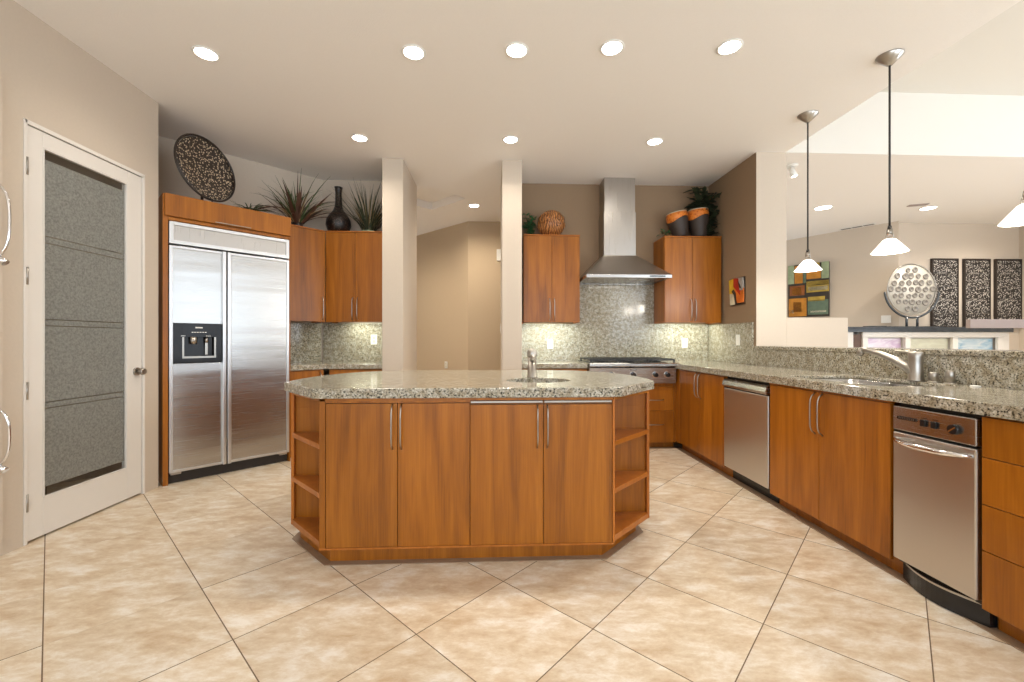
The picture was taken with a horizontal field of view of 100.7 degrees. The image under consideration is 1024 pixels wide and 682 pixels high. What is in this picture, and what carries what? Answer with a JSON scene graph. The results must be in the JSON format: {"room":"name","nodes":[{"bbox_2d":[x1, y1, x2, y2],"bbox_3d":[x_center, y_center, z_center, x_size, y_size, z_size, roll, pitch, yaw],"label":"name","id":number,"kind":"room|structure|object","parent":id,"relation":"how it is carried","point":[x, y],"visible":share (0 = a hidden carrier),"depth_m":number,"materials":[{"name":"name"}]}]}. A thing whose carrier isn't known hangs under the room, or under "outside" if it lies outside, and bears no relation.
{"room":"kitchen","nodes":[
{"label":"kitchen","id":0,"kind":"room"},
{"bbox_2d":[0,0,157,555],"bbox_3d":[-2.714,-0.360,-0.081,0.130,3.040,6.875,0,0,-3],"label":"wall","id":1,"kind":"structure","parent":0,"point":[49,81],"depth_m":2.53,"materials":[{"name":"beige paint"}]},
{"bbox_2d":[23,118,144,545],"bbox_3d":[-2.837,-0.049,2.804,0.136,2.417,0.832,0,0,-3],"label":"trim","id":2,"kind":"structure","parent":1,"relation":"attached to","point":[26,122],"depth_m":2.41,"materials":[{"name":"white paint"}]},
{"bbox_2d":[26,126,146,540],"bbox_3d":[-2.770,-0.041,2.801,0.100,2.377,0.800,0,0,-3],"label":"door","id":3,"kind":"structure","parent":1,"relation":"in","point":[83,271],"depth_m":2.73,"materials":[{"name":"white paint"}]},
{"bbox_2d":[158,136,322,361],"bbox_3d":[-3.099,-0.360,4.137,0.143,3.040,2.568,0,0,44],"label":"wall","id":4,"kind":"structure","parent":0,"point":[249,175],"depth_m":4.46,"materials":[{"name":"beige paint"}]},
{"bbox_2d":[290,322,320,361],"bbox_3d":[-2.425,0.021,4.740,0.020,0.442,0.574,0,0,42],"label":"backsplash","id":5,"kind":"structure","parent":4,"relation":"attached to","point":[305,338],"depth_m":4.81,"materials":[{"name":"stone"}]},
{"bbox_2d":[290,224,324,322],"bbox_3d":[-2.311,-0.701,4.567,0.369,0.998,0.475,0,0,42],"label":"upper cabinet","id":6,"kind":"object","parent":4,"relation":"attached to","point":[307,245],"visible":0.7,"depth_m":4.50,"materials":[{"name":"brown wood"}]},
{"bbox_2d":[254,168,348,225],"bbox_3d":[-2.174,-1.489,4.479,0.703,0.574,0.934,0,0,43],"label":"grass plant","id":7,"kind":"object","parent":6,"relation":"on","point":[297,214],"visible":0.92,"depth_m":4.44,"materials":[{"name":"green plant"}]},
{"bbox_2d":[323,180,381,374],"bbox_3d":[-1.811,-0.360,5.056,0.883,3.040,0.140,0,0,-3],"label":"wall","id":8,"kind":"structure","parent":0,"point":[328,186],"depth_m":4.98,"materials":[{"name":"beige paint"}]},
{"bbox_2d":[323,323,381,360],"bbox_3d":[-1.787,0.021,4.975,0.833,0.442,0.019,0,0,-3],"label":"backsplash","id":9,"kind":"structure","parent":8,"relation":"attached to","point":[341,341],"depth_m":4.96,"materials":[{"name":"stone"}]},
{"bbox_2d":[371,335,376,344],"bbox_3d":[-1.618,-0.010,4.969,0.072,0.115,0.008,0,0,-3],"label":"wall outlet","id":10,"kind":"object","parent":9,"relation":"attached to","point":[373,337],"visible":1,"depth_m":4.97,"materials":[{"name":"white plastic"}]},
{"bbox_2d":[325,231,381,322],"bbox_3d":[-1.705,-0.701,4.801,0.680,0.998,0.369,0,0,-3],"label":"upper cabinet","id":11,"kind":"object","parent":8,"relation":"attached to","point":[353,258],"visible":0.77,"depth_m":4.65,"materials":[{"name":"brown wood"}]},
{"bbox_2d":[325,186,350,230],"bbox_3d":[-1.955,-1.465,4.779,0.272,0.525,0.272,0,0,-3],"label":"bottle vase","id":12,"kind":"object","parent":11,"relation":"on","point":[342,222],"visible":0.83,"depth_m":4.70,"materials":[{"name":"black ceramic"}]},
{"bbox_2d":[330,181,381,230],"bbox_3d":[-1.722,-1.488,4.642,0.717,0.571,0.672,0,0,-3],"label":"grass plant","id":13,"kind":"object","parent":11,"relation":"on","point":[368,224],"visible":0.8,"depth_m":4.68,"materials":[{"name":"green plant"}]},
{"bbox_2d":[382,158,416,370],"bbox_3d":[-1.248,-0.360,4.760,0.215,3.040,0.780,0,0,-3],"label":"wall pier","id":14,"kind":"object","parent":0,"point":[399,189],"visible":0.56,"depth_m":4.37,"materials":[{"name":"beige paint"}]},
{"bbox_2d":[417,187,452,202],"bbox_3d":[-1.089,-2.010,5.635,0.728,0.060,0.608,0,0,42],"label":"ceiling","id":15,"kind":"structure","parent":0,"point":[428,194],"depth_m":5.75,"materials":[{"name":"paint"}]},
{"bbox_2d":[417,221,500,369],"bbox_3d":[-0.532,-0.360,7.306,5.697,3.040,1.266,0,0,20],"label":"wall","id":16,"kind":"structure","parent":0,"point":[459,270],"depth_m":6.83,"materials":[{"name":"paint"}]},
{"bbox_2d":[497,249,500,260],"bbox_3d":[-0.192,-1.350,6.697,0.100,0.180,0.028,0,0,-3],"label":"door chime","id":17,"kind":"object","parent":16,"relation":"attached to","point":[498,250],"visible":0.56,"depth_m":6.68,"materials":[{"name":"white plastic"}]},
{"bbox_2d":[501,160,521,369],"bbox_3d":[-0.017,-0.360,4.811,0.208,3.040,0.785,0,0,-3],"label":"pier","id":18,"kind":"object","parent":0,"point":[511,174],"visible":0.56,"depth_m":4.42,"materials":[{"name":"beige paint"}]},
{"bbox_2d":[0,442,1023,681],"bbox_3d":[2.126,1.190,2.896,13.500,0.060,12.400,0,0,-3],"label":"floor","id":19,"kind":"structure","parent":0,"point":[203,579],"depth_m":1.82,"materials":[{"name":"tile"}]},
{"bbox_2d":[0,71,10,553],"bbox_3d":[-2.679,-0.150,1.730,0.095,2.580,1.090,0,0,-3],"label":"tall cabinet","id":20,"kind":"object","parent":19,"relation":"on","point":[3,261],"visible":1,"depth_m":2.25,"materials":[{"name":"beige paint"}]},
{"bbox_2d":[158,192,290,485],"bbox_3d":[-2.682,-0.007,3.931,0.694,2.334,0.958,0,0,42],"label":"refrigerator surround","id":21,"kind":"object","parent":19,"relation":"on","point":[171,207],"visible":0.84,"depth_m":3.49,"materials":[{"name":"brown wood"}]},
{"bbox_2d":[173,133,235,201],"bbox_3d":[-2.630,-1.465,3.648,0.136,0.581,0.562,0,0,14],"label":"disc","id":22,"kind":"object","parent":21,"relation":"on","point":[202,165],"visible":0.98,"depth_m":3.65,"materials":[{"name":"brown metal"}]},
{"bbox_2d":[233,202,289,213],"bbox_3d":[-2.345,-1.238,3.937,0.576,0.130,0.490,0,0,-3],"label":"grass plant","id":23,"kind":"object","parent":21,"relation":"on","point":[256,206],"visible":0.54,"depth_m":3.89,"materials":[{"name":"green plant"}]},
{"bbox_2d":[168,221,288,483],"bbox_3d":[-2.672,0.100,3.938,0.700,2.120,0.906,0,0,42],"label":"refrigerator","id":24,"kind":"object","parent":19,"relation":"on","point":[228,291],"visible":1,"depth_m":3.65,"materials":[{"name":"silver metal"}]},
{"bbox_2d":[290,369,323,457],"bbox_3d":[-2.243,0.729,4.415,0.598,0.862,0.341,0,0,42],"label":"base cabinet","id":25,"kind":"object","parent":19,"relation":"on","point":[299,374],"visible":0.22,"depth_m":4.20,"materials":[{"name":"brown wood"}]},
{"bbox_2d":[290,361,381,370],"bbox_3d":[-1.980,0.269,4.530,1.259,0.051,0.848,0,0,-3],"label":"countertop","id":26,"kind":"structure","parent":25,"relation":"on","point":[294,366],"depth_m":4.37,"materials":[{"name":"stone"}]},
{"bbox_2d":[329,369,381,374],"bbox_3d":[-1.631,0.729,4.654,0.546,0.862,0.598,0,0,-3],"label":"base cabinet","id":27,"kind":"object","parent":19,"relation":"on","point":[331,371],"visible":0.05,"depth_m":4.39,"materials":[{"name":"brown wood"}]},
{"bbox_2d":[292,525,642,565],"bbox_3d":[-0.254,1.158,2.723,2.080,0.004,1.018,0,0,-3],"label":"trim","id":28,"kind":"structure","parent":19,"relation":"on","point":[317,555],"depth_m":2.24,"materials":[{"name":"wood"}]},
{"bbox_2d":[291,390,648,560],"bbox_3d":[-0.234,0.729,2.675,2.096,0.863,1.034,0,0,-3],"label":"base cabinet","id":29,"kind":"object","parent":19,"relation":"on","point":[379,478],"visible":0.91,"depth_m":2.20,"materials":[{"name":"brown wood"}]},
{"bbox_2d":[292,431,318,448],"bbox_3d":[-1.127,0.543,2.314,0.276,0.026,0.313,0,0,-2],"label":"shelf","id":30,"kind":"object","parent":29,"relation":"attached to","point":[311,438],"depth_m":2.35,"materials":[{"name":"brown wood"}]},
{"bbox_2d":[292,475,318,497],"bbox_3d":[-1.127,0.795,2.314,0.276,0.026,0.313,0,0,-2],"label":"shelf","id":31,"kind":"object","parent":29,"relation":"attached to","point":[310,483],"depth_m":2.35,"materials":[{"name":"brown wood"}]},
{"bbox_2d":[292,517,318,546],"bbox_3d":[-1.127,1.044,2.314,0.276,0.032,0.313,0,0,-2],"label":"shelf","id":32,"kind":"object","parent":29,"relation":"attached to","point":[308,526],"depth_m":2.36,"materials":[{"name":"brown wood"}]},
{"bbox_2d":[284,370,653,398],"bbox_3d":[-0.247,0.269,2.835,2.216,0.051,1.343,0,0,-3],"label":"countertop","id":33,"kind":"structure","parent":29,"relation":"on","point":[405,383],"depth_m":2.34,"materials":[{"name":"stone"}]},
{"bbox_2d":[527,349,536,377],"bbox_3d":[0.135,0.148,2.760,0.068,0.190,0.164,0,0,-3],"label":"bar faucet","id":34,"kind":"object","parent":33,"relation":"on","point":[531,353],"visible":1,"depth_m":2.78,"materials":[{"name":"silver metal"}]},
{"bbox_2d":[615,428,648,444],"bbox_3d":[0.676,0.543,2.393,0.298,0.026,0.313,0,0,-2],"label":"shelf","id":35,"kind":"object","parent":29,"relation":"attached to","point":[622,435],"depth_m":2.44,"materials":[{"name":"brown wood"}]},
{"bbox_2d":[615,470,648,492],"bbox_3d":[0.676,0.795,2.393,0.298,0.026,0.313,0,0,-2],"label":"shelf","id":36,"kind":"object","parent":29,"relation":"attached to","point":[623,478],"depth_m":2.44,"materials":[{"name":"brown wood"}]},
{"bbox_2d":[615,511,648,540],"bbox_3d":[0.676,1.044,2.393,0.298,0.032,0.313,0,0,-2],"label":"shelf","id":37,"kind":"object","parent":29,"relation":"attached to","point":[625,521],"depth_m":2.43,"materials":[{"name":"brown wood"}]},
{"bbox_2d":[522,368,586,370],"bbox_3d":[0.442,0.729,4.745,0.694,0.862,0.598,0,0,-3],"label":"base cabinet","id":38,"kind":"object","parent":19,"relation":"on","point":[575,369],"visible":0.16,"depth_m":4.50,"materials":[{"name":"brown wood"}]},
{"bbox_2d":[522,361,586,367],"bbox_3d":[0.440,0.269,4.762,0.690,0.051,0.596,0,0,-3],"label":"countertop","id":39,"kind":"structure","parent":38,"relation":"on","point":[539,364],"depth_m":4.47,"materials":[{"name":"stone"}]},
{"bbox_2d":[649,368,676,446],"bbox_3d":[1.276,0.721,4.781,0.965,0.878,0.598,0,0,-3],"label":"base cabinet","id":40,"kind":"object","parent":19,"relation":"on","point":[662,397],"visible":0.25,"depth_m":4.54,"materials":[{"name":"brown wood"}]},
{"bbox_2d":[675,369,732,476],"bbox_3d":[2.060,0.729,4.074,0.658,0.862,0.954,0,0,-3],"label":"base cabinet","id":41,"kind":"object","parent":19,"relation":"on","point":[699,396],"visible":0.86,"depth_m":3.97,"materials":[{"name":"brown wood"}]},
{"bbox_2d":[668,361,1023,421],"bbox_3d":[2.126,0.269,3.089,0.678,0.051,4.086,0,0,-3],"label":"countertop","id":42,"kind":"structure","parent":41,"relation":"on","point":[1004,403],"depth_m":2.19,"materials":[{"name":"stone"}]},
{"bbox_2d":[578,357,679,382],"bbox_3d":[1.272,0.326,4.748,0.955,0.259,0.664,0,0,-3],"label":"gas rangetop","id":43,"kind":"object","parent":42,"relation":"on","point":[657,369],"visible":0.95,"depth_m":4.46,"materials":[{"name":"silver metal"}]},
{"bbox_2d":[819,379,915,404],"bbox_3d":[2.159,0.344,2.602,0.480,0.153,0.690,0,0,-3],"label":"sink","id":44,"kind":"object","parent":42,"relation":"in","point":[853,381],"visible":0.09,"depth_m":2.81,"materials":[{"name":"silver metal"}]},
{"bbox_2d":[856,347,924,381],"bbox_3d":[2.374,0.143,2.679,0.080,0.200,0.367,0,0,-19],"label":"kitchen faucet","id":45,"kind":"object","parent":42,"relation":"on","point":[914,367],"visible":1,"depth_m":2.55,"materials":[{"name":"silver metal"}]},
{"bbox_2d":[927,372,939,382],"bbox_3d":[2.450,0.213,2.464,0.054,0.060,0.054,0,0,-3],"label":"soap dispenser","id":46,"kind":"object","parent":42,"relation":"on","point":[933,377],"visible":0.99,"depth_m":2.45,"materials":[{"name":"silver metal"}]},
{"bbox_2d":[943,370,956,383],"bbox_3d":[2.454,0.205,2.374,0.054,0.075,0.054,0,0,-3],"label":"air gap","id":47,"kind":"object","parent":42,"relation":"on","point":[950,375],"visible":0.98,"depth_m":2.36,"materials":[{"name":"silver metal"}]},
{"bbox_2d":[722,376,779,503],"bbox_3d":[2.092,0.731,3.302,0.622,0.858,0.577,0,0,-3],"label":"dishwasher","id":48,"kind":"object","parent":19,"relation":"on","point":[746,401],"visible":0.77,"depth_m":3.25,"materials":[{"name":"silver metal"}]},
{"bbox_2d":[769,383,902,573],"bbox_3d":[2.117,0.729,2.546,0.638,0.862,0.920,0,0,-3],"label":"base cabinet","id":49,"kind":"object","parent":19,"relation":"on","point":[832,454],"visible":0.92,"depth_m":2.39,"materials":[{"name":"brown wood"}]},
{"bbox_2d":[649,446,1023,652],"bbox_3d":[1.044,1.158,2.796,1.730,0.004,3.595,0,0,-3],"label":"trim","id":50,"kind":"structure","parent":19,"relation":"on","point":[996,632],"depth_m":2.43,"materials":[{"name":"wood"}]},
{"bbox_2d":[848,327,1013,349],"bbox_3d":[6.150,0.480,6.434,2.550,1.360,0.420,0,0,-3],"label":"console","id":51,"kind":"object","parent":19,"relation":"on","point":[878,337],"visible":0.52,"depth_m":6.28,"materials":[{"name":"white paint"}]},
{"bbox_2d":[883,263,942,326],"bbox_3d":[6.056,-0.684,6.420,0.887,0.967,0.140,0,0,-3],"label":"disc sculpture","id":52,"kind":"object","parent":51,"relation":"on","point":[911,288],"visible":1,"depth_m":6.42,"materials":[{"name":"silver metal"}]},
{"bbox_2d":[893,403,996,627],"bbox_3d":[2.129,0.727,1.896,0.670,0.858,0.362,0,0,-3],"label":"trash compactor","id":53,"kind":"object","parent":19,"relation":"on","point":[938,504],"visible":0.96,"depth_m":1.84,"materials":[{"name":"silver metal"}]},
{"bbox_2d":[920,419,925,426],"bbox_3d":[1.852,0.372,1.911,0.010,0.031,0.024,0,0,-2],"label":"switch","id":54,"kind":"object","parent":53,"relation":"attached to","point":[922,421],"depth_m":1.91,"materials":[{"name":"black plastic"}]},
{"bbox_2d":[930,421,936,428],"bbox_3d":[1.855,0.372,1.864,0.010,0.031,0.024,0,0,-2],"label":"switch","id":55,"kind":"object","parent":53,"relation":"attached to","point":[933,424],"depth_m":1.86,"materials":[{"name":"black plastic"}]},
{"bbox_2d":[982,416,1023,643],"bbox_3d":[2.168,0.729,1.378,0.638,0.862,0.658,0,0,-3],"label":"base cabinet","id":56,"kind":"object","parent":19,"relation":"on","point":[1002,439],"visible":0.96,"depth_m":1.62,"materials":[{"name":"brown wood"}]},
{"bbox_2d":[14,0,1023,239],"bbox_3d":[2.126,-2.285,2.896,13.500,0.810,12.400,0,0,-3],"label":"ceiling","id":57,"kind":"structure","parent":0,"point":[286,71],"depth_m":3.15,"materials":[{"name":"paint"}]},
{"bbox_2d":[191,45,219,61],"bbox_3d":[-2.003,-1.875,2.775,0.156,0.008,0.156,0,0,-3],"label":"recessed light","id":58,"kind":"object","parent":57,"relation":"in","point":[205,53],"visible":1,"depth_m":2.77,"materials":[{"name":"white plastic"}]},
{"bbox_2d":[351,134,368,141],"bbox_3d":[-1.413,-1.875,3.932,0.156,0.008,0.156,0,0,-3],"label":"recessed light","id":59,"kind":"object","parent":57,"relation":"in","point":[356,137],"visible":1,"depth_m":3.92,"materials":[{"name":"white plastic"}]},
{"bbox_2d":[401,44,425,60],"bbox_3d":[-0.641,-1.875,2.765,0.156,0.008,0.156,0,0,-3],"label":"recessed light","id":60,"kind":"object","parent":57,"relation":"in","point":[413,52],"visible":1,"depth_m":2.76,"materials":[{"name":"white plastic"}]},
{"bbox_2d":[468,204,479,207],"bbox_3d":[-0.528,-1.875,5.903,0.164,0.008,0.164,0,0,-3],"label":"recessed light","id":61,"kind":"object","parent":57,"relation":"in","point":[469,205],"visible":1,"depth_m":5.89,"materials":[{"name":"white plastic"}]},
{"bbox_2d":[502,135,518,143],"bbox_3d":[-0.013,-1.875,3.963,0.156,0.008,0.156,0,0,-3],"label":"recessed light","id":62,"kind":"object","parent":57,"relation":"in","point":[510,139],"visible":1,"depth_m":3.96,"materials":[{"name":"white plastic"}]},
{"bbox_2d":[505,42,528,58],"bbox_3d":[0.030,-1.875,2.744,0.156,0.008,0.156,0,0,-3],"label":"recessed light","id":63,"kind":"object","parent":57,"relation":"in","point":[516,50],"visible":1,"depth_m":2.74,"materials":[{"name":"white plastic"}]},
{"bbox_2d":[600,39,624,55],"bbox_3d":[0.642,-1.875,2.721,0.156,0.008,0.156,0,0,-3],"label":"recessed light","id":64,"kind":"object","parent":57,"relation":"in","point":[612,47],"visible":1,"depth_m":2.71,"materials":[{"name":"white plastic"}]},
{"bbox_2d":[646,138,662,145],"bbox_3d":[1.347,-1.875,4.003,0.156,0.008,0.156,0,0,-3],"label":"recessed light","id":65,"kind":"object","parent":57,"relation":"in","point":[653,141],"visible":1,"depth_m":4.00,"materials":[{"name":"white plastic"}]},
{"bbox_2d":[716,38,743,55],"bbox_3d":[1.393,-1.875,2.713,0.156,0.008,0.156,0,0,-3],"label":"recessed light","id":66,"kind":"object","parent":57,"relation":"in","point":[728,47],"visible":1,"depth_m":2.71,"materials":[{"name":"white plastic"}]},
{"bbox_2d":[786,163,797,177],"bbox_3d":[3.004,-1.814,4.555,0.120,0.130,0.120,0,0,-3],"label":"track light","id":67,"kind":"object","parent":57,"relation":"attached to","point":[793,173],"visible":0.97,"depth_m":4.52,"materials":[{"name":"white plastic"}]},
{"bbox_2d":[794,110,822,272],"bbox_3d":[2.463,-1.230,3.531,0.198,1.297,0.198,0,0,-3],"label":"pendant light","id":68,"kind":"object","parent":57,"relation":"hanging from","point":[808,265],"visible":1,"depth_m":3.52,"materials":[{"name":"white glass"}]},
{"bbox_2d":[814,205,832,209],"bbox_3d":[4.403,-1.875,5.998,0.224,0.008,0.224,0,0,-3],"label":"recessed light","id":69,"kind":"object","parent":57,"relation":"in","point":[824,207],"visible":1,"depth_m":5.98,"materials":[{"name":"white plastic"}]},
{"bbox_2d":[839,223,876,229],"bbox_3d":[5.681,-1.871,6.974,0.080,0.013,0.480,0,0,-36],"label":"ceiling vent","id":70,"kind":"object","parent":57,"relation":"in","point":[871,223],"visible":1,"depth_m":6.94,"materials":[{"name":"white plastic"}]},
{"bbox_2d":[870,48,909,254],"bbox_3d":[2.495,-1.230,2.801,0.198,1.297,0.198,0,0,-3],"label":"pendant light","id":71,"kind":"object","parent":57,"relation":"hanging from","point":[889,246],"visible":1,"depth_m":2.80,"materials":[{"name":"white glass"}]},
{"bbox_2d":[906,203,929,206],"bbox_3d":[5.619,-1.874,5.871,0.220,0.008,0.080,0,0,17],"label":"ceiling vent","id":72,"kind":"object","parent":57,"relation":"in","point":[926,203],"visible":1,"depth_m":5.87,"materials":[{"name":"beige metal"}]},
{"bbox_2d":[918,206,937,210],"bbox_3d":[5.903,-1.875,6.013,0.204,0.008,0.204,0,0,-3],"label":"recessed light","id":73,"kind":"object","parent":57,"relation":"in","point":[928,207],"visible":1,"depth_m":6.02,"materials":[{"name":"white plastic"}]},
{"bbox_2d":[997,191,1023,226],"bbox_3d":[2.527,-1.230,2.077,0.198,1.297,0.198,0,0,-3],"label":"pendant light","id":74,"kind":"object","parent":57,"relation":"hanging from","point":[1015,218],"visible":1,"depth_m":2.09,"materials":[{"name":"white glass"}]},
{"bbox_2d":[522,183,708,360],"bbox_3d":[1.238,-0.360,5.189,2.333,3.040,0.140,0,0,-3],"label":"wall","id":75,"kind":"structure","parent":0,"point":[578,204],"depth_m":5.11,"materials":[{"name":"beige paint"}]},
{"bbox_2d":[522,234,579,323],"bbox_3d":[0.439,-0.694,4.894,0.635,0.983,0.369,0,0,-3],"label":"upper cabinet","id":76,"kind":"object","parent":75,"relation":"attached to","point":[550,263],"visible":0.95,"depth_m":4.74,"materials":[{"name":"brown wood"}]},
{"bbox_2d":[522,213,536,233],"bbox_3d":[0.188,-1.320,4.897,0.184,0.277,0.252,0,0,-3],"label":"ivy plant","id":77,"kind":"object","parent":76,"relation":"on","point":[529,226],"visible":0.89,"depth_m":4.86,"materials":[{"name":"green plant"}]},
{"bbox_2d":[537,210,565,234],"bbox_3d":[0.454,-1.342,4.883,0.330,0.312,0.331,0,0,-3],"label":"globe ornament","id":78,"kind":"object","parent":76,"relation":"on","point":[552,222],"visible":0.94,"depth_m":4.77,"materials":[{"name":"brown wicker"}]},
{"bbox_2d":[522,285,707,360],"bbox_3d":[1.227,-0.214,5.107,2.298,0.912,0.019,0,0,-3],"label":"backsplash","id":79,"kind":"structure","parent":75,"relation":"attached to","point":[616,320],"depth_m":5.10,"materials":[{"name":"stone"}]},
{"bbox_2d":[547,339,552,348],"bbox_3d":[0.455,0.040,5.059,0.072,0.115,0.008,0,0,-3],"label":"wall outlet","id":80,"kind":"object","parent":79,"relation":"attached to","point":[549,341],"visible":1,"depth_m":5.06,"materials":[{"name":"white plastic"}]},
{"bbox_2d":[682,338,687,347],"bbox_3d":[2.088,0.030,5.130,0.072,0.115,0.008,0,0,-3],"label":"wall outlet","id":81,"kind":"object","parent":79,"relation":"attached to","point":[684,340],"visible":1,"depth_m":5.13,"materials":[{"name":"white plastic"}]},
{"bbox_2d":[580,178,671,284],"bbox_3d":[1.246,-1.275,4.824,0.930,1.206,0.583,0,0,-3],"label":"range hood","id":82,"kind":"object","parent":75,"relation":"attached to","point":[618,263],"visible":0.99,"depth_m":4.88,"materials":[{"name":"silver metal"}]},
{"bbox_2d":[653,236,721,323],"bbox_3d":[2.050,-0.694,4.965,0.660,0.983,0.369,0,0,-3],"label":"upper cabinet","id":83,"kind":"object","parent":75,"relation":"attached to","point":[692,294],"visible":0.99,"depth_m":4.82,"materials":[{"name":"brown wood"}]},
{"bbox_2d":[656,229,670,236],"bbox_3d":[1.755,-1.240,4.875,0.140,0.108,0.150,0,0,-3],"label":"ivy plant","id":84,"kind":"object","parent":83,"relation":"on","point":[664,232],"visible":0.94,"depth_m":4.88,"materials":[{"name":"green plant"}]},
{"bbox_2d":[666,210,687,235],"bbox_3d":[1.926,-1.346,4.949,0.250,0.323,0.243,0,0,-3],"label":"plant pot","id":85,"kind":"object","parent":83,"relation":"on","point":[677,221],"visible":0.88,"depth_m":4.86,"materials":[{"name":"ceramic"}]},
{"bbox_2d":[687,207,708,235],"bbox_3d":[2.176,-1.357,4.960,0.236,0.342,0.237,0,0,-3],"label":"vase","id":86,"kind":"object","parent":83,"relation":"on","point":[698,219],"visible":0.84,"depth_m":4.88,"materials":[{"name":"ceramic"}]},
{"bbox_2d":[684,186,721,235],"bbox_3d":[2.216,-1.506,4.940,0.358,0.659,0.419,0,0,-3],"label":"potted plant","id":87,"kind":"object","parent":83,"relation":"on","point":[698,203],"visible":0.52,"depth_m":4.91,"materials":[{"name":"green plant"}]},
{"bbox_2d":[786,318,847,346],"bbox_3d":[3.064,0.465,4.333,0.640,1.390,0.150,0,0,-3],"label":"wall","id":88,"kind":"structure","parent":0,"point":[823,332],"depth_m":4.26,"materials":[{"name":"beige paint"}]},
{"bbox_2d":[709,152,1019,389],"bbox_3d":[2.639,-0.360,3.168,0.310,3.040,4.300,0,0,-3],"label":"wall","id":89,"kind":"structure","parent":0,"point":[751,218],"depth_m":4.24,"materials":[{"name":"beige paint"}]},
{"bbox_2d":[729,276,744,305],"bbox_3d":[2.407,-0.525,4.547,0.026,0.290,0.275,0,0,-3],"label":"wall art","id":90,"kind":"object","parent":89,"relation":"attached to","point":[736,285],"visible":1,"depth_m":4.52,"materials":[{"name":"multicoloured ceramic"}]},
{"bbox_2d":[708,322,1023,389],"bbox_3d":[2.476,0.029,3.104,0.019,0.427,4.087,0,0,-3],"label":"backsplash","id":91,"kind":"structure","parent":89,"relation":"attached to","point":[1001,372],"depth_m":3.06,"materials":[{"name":"stone"}]},
{"bbox_2d":[736,335,739,344],"bbox_3d":[2.401,-0.005,4.509,0.009,0.115,0.072,0,0,-3],"label":"wall switch","id":92,"kind":"object","parent":91,"relation":"attached to","point":[737,336],"visible":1,"depth_m":4.50,"materials":[{"name":"white plastic"}]},
{"bbox_2d":[754,346,1023,357],"bbox_3d":[2.659,0.070,2.627,0.358,0.031,3.217,0,0,-3],"label":"countertop","id":93,"kind":"structure","parent":89,"relation":"on","point":[927,351],"depth_m":2.54,"materials":[{"name":"stone"}]},
{"bbox_2d":[786,221,1018,349],"bbox_3d":[6.168,-0.360,7.389,4.296,3.040,1.342,0,0,28],"label":"wall","id":94,"kind":"structure","parent":0,"point":[859,279],"depth_m":6.86,"materials":[{"name":"beige paint"}]},
{"bbox_2d":[788,261,829,317],"bbox_3d":[5.329,-0.902,7.630,0.036,0.955,0.640,0,0,-36],"label":"abstract painting","id":95,"kind":"object","parent":94,"relation":"attached to","point":[808,292],"visible":0.91,"depth_m":7.60,"materials":[{"name":"multicoloured fabric"}]},
{"bbox_2d":[881,315,890,322],"bbox_3d":[5.963,-0.340,6.762,0.014,0.120,0.120,0,0,-36],"label":"wall switch","id":96,"kind":"object","parent":94,"relation":"attached to","point":[886,318],"visible":1,"depth_m":6.75,"materials":[{"name":"white plastic"}]},
{"bbox_2d":[930,258,958,326],"bbox_3d":[6.921,-0.755,6.784,0.440,1.110,0.040,0,0,-3],"label":"wall panel","id":97,"kind":"object","parent":94,"relation":"attached to","point":[945,313],"visible":0.76,"depth_m":6.77,"materials":[{"name":"brown metal"}]},
{"bbox_2d":[962,259,990,326],"bbox_3d":[7.460,-0.755,6.808,0.440,1.110,0.040,0,0,-3],"label":"wall panel","id":98,"kind":"object","parent":94,"relation":"attached to","point":[976,273],"visible":0.82,"depth_m":6.79,"materials":[{"name":"brown metal"}]},
{"bbox_2d":[994,259,1021,318],"bbox_3d":[7.990,-0.755,6.831,0.440,1.110,0.040,0,0,-3],"label":"wall panel","id":99,"kind":"object","parent":94,"relation":"attached to","point":[1007,272],"visible":0.87,"depth_m":6.82,"materials":[{"name":"brown metal"}]},
{"bbox_2d":[785,92,1023,156],"bbox_3d":[5.768,-2.195,4.464,6.085,0.630,0.184,0,0,-3],"label":"wall header","id":100,"kind":"structure","parent":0,"point":[933,124],"depth_m":4.30,"materials":[{"name":"paint"}]},
{"bbox_2d":[880,0,1023,95],"bbox_3d":[5.901,-2.600,1.419,6.085,0.180,5.920,0,0,-3],"label":"ceiling","id":101,"kind":"structure","parent":0,"point":[989,60],"depth_m":3.88,"materials":[{"name":"paint"}]},
{"bbox_2d":[1019,226,1023,349],"bbox_3d":[8.449,-0.675,2.721,0.120,3.670,8.300,0,0,-3],"label":"wall","id":102,"kind":"structure","parent":0,"point":[1021,228],"depth_m":6.82,"materials":[{"name":"beige paint"}]},
{"bbox_2d":[966,319,1023,327],"bbox_3d":[6.974,-0.210,5.334,2.600,0.110,0.050,0,0,-3],"label":"trim","id":103,"kind":"structure","parent":102,"relation":"attached to","point":[970,323],"depth_m":5.27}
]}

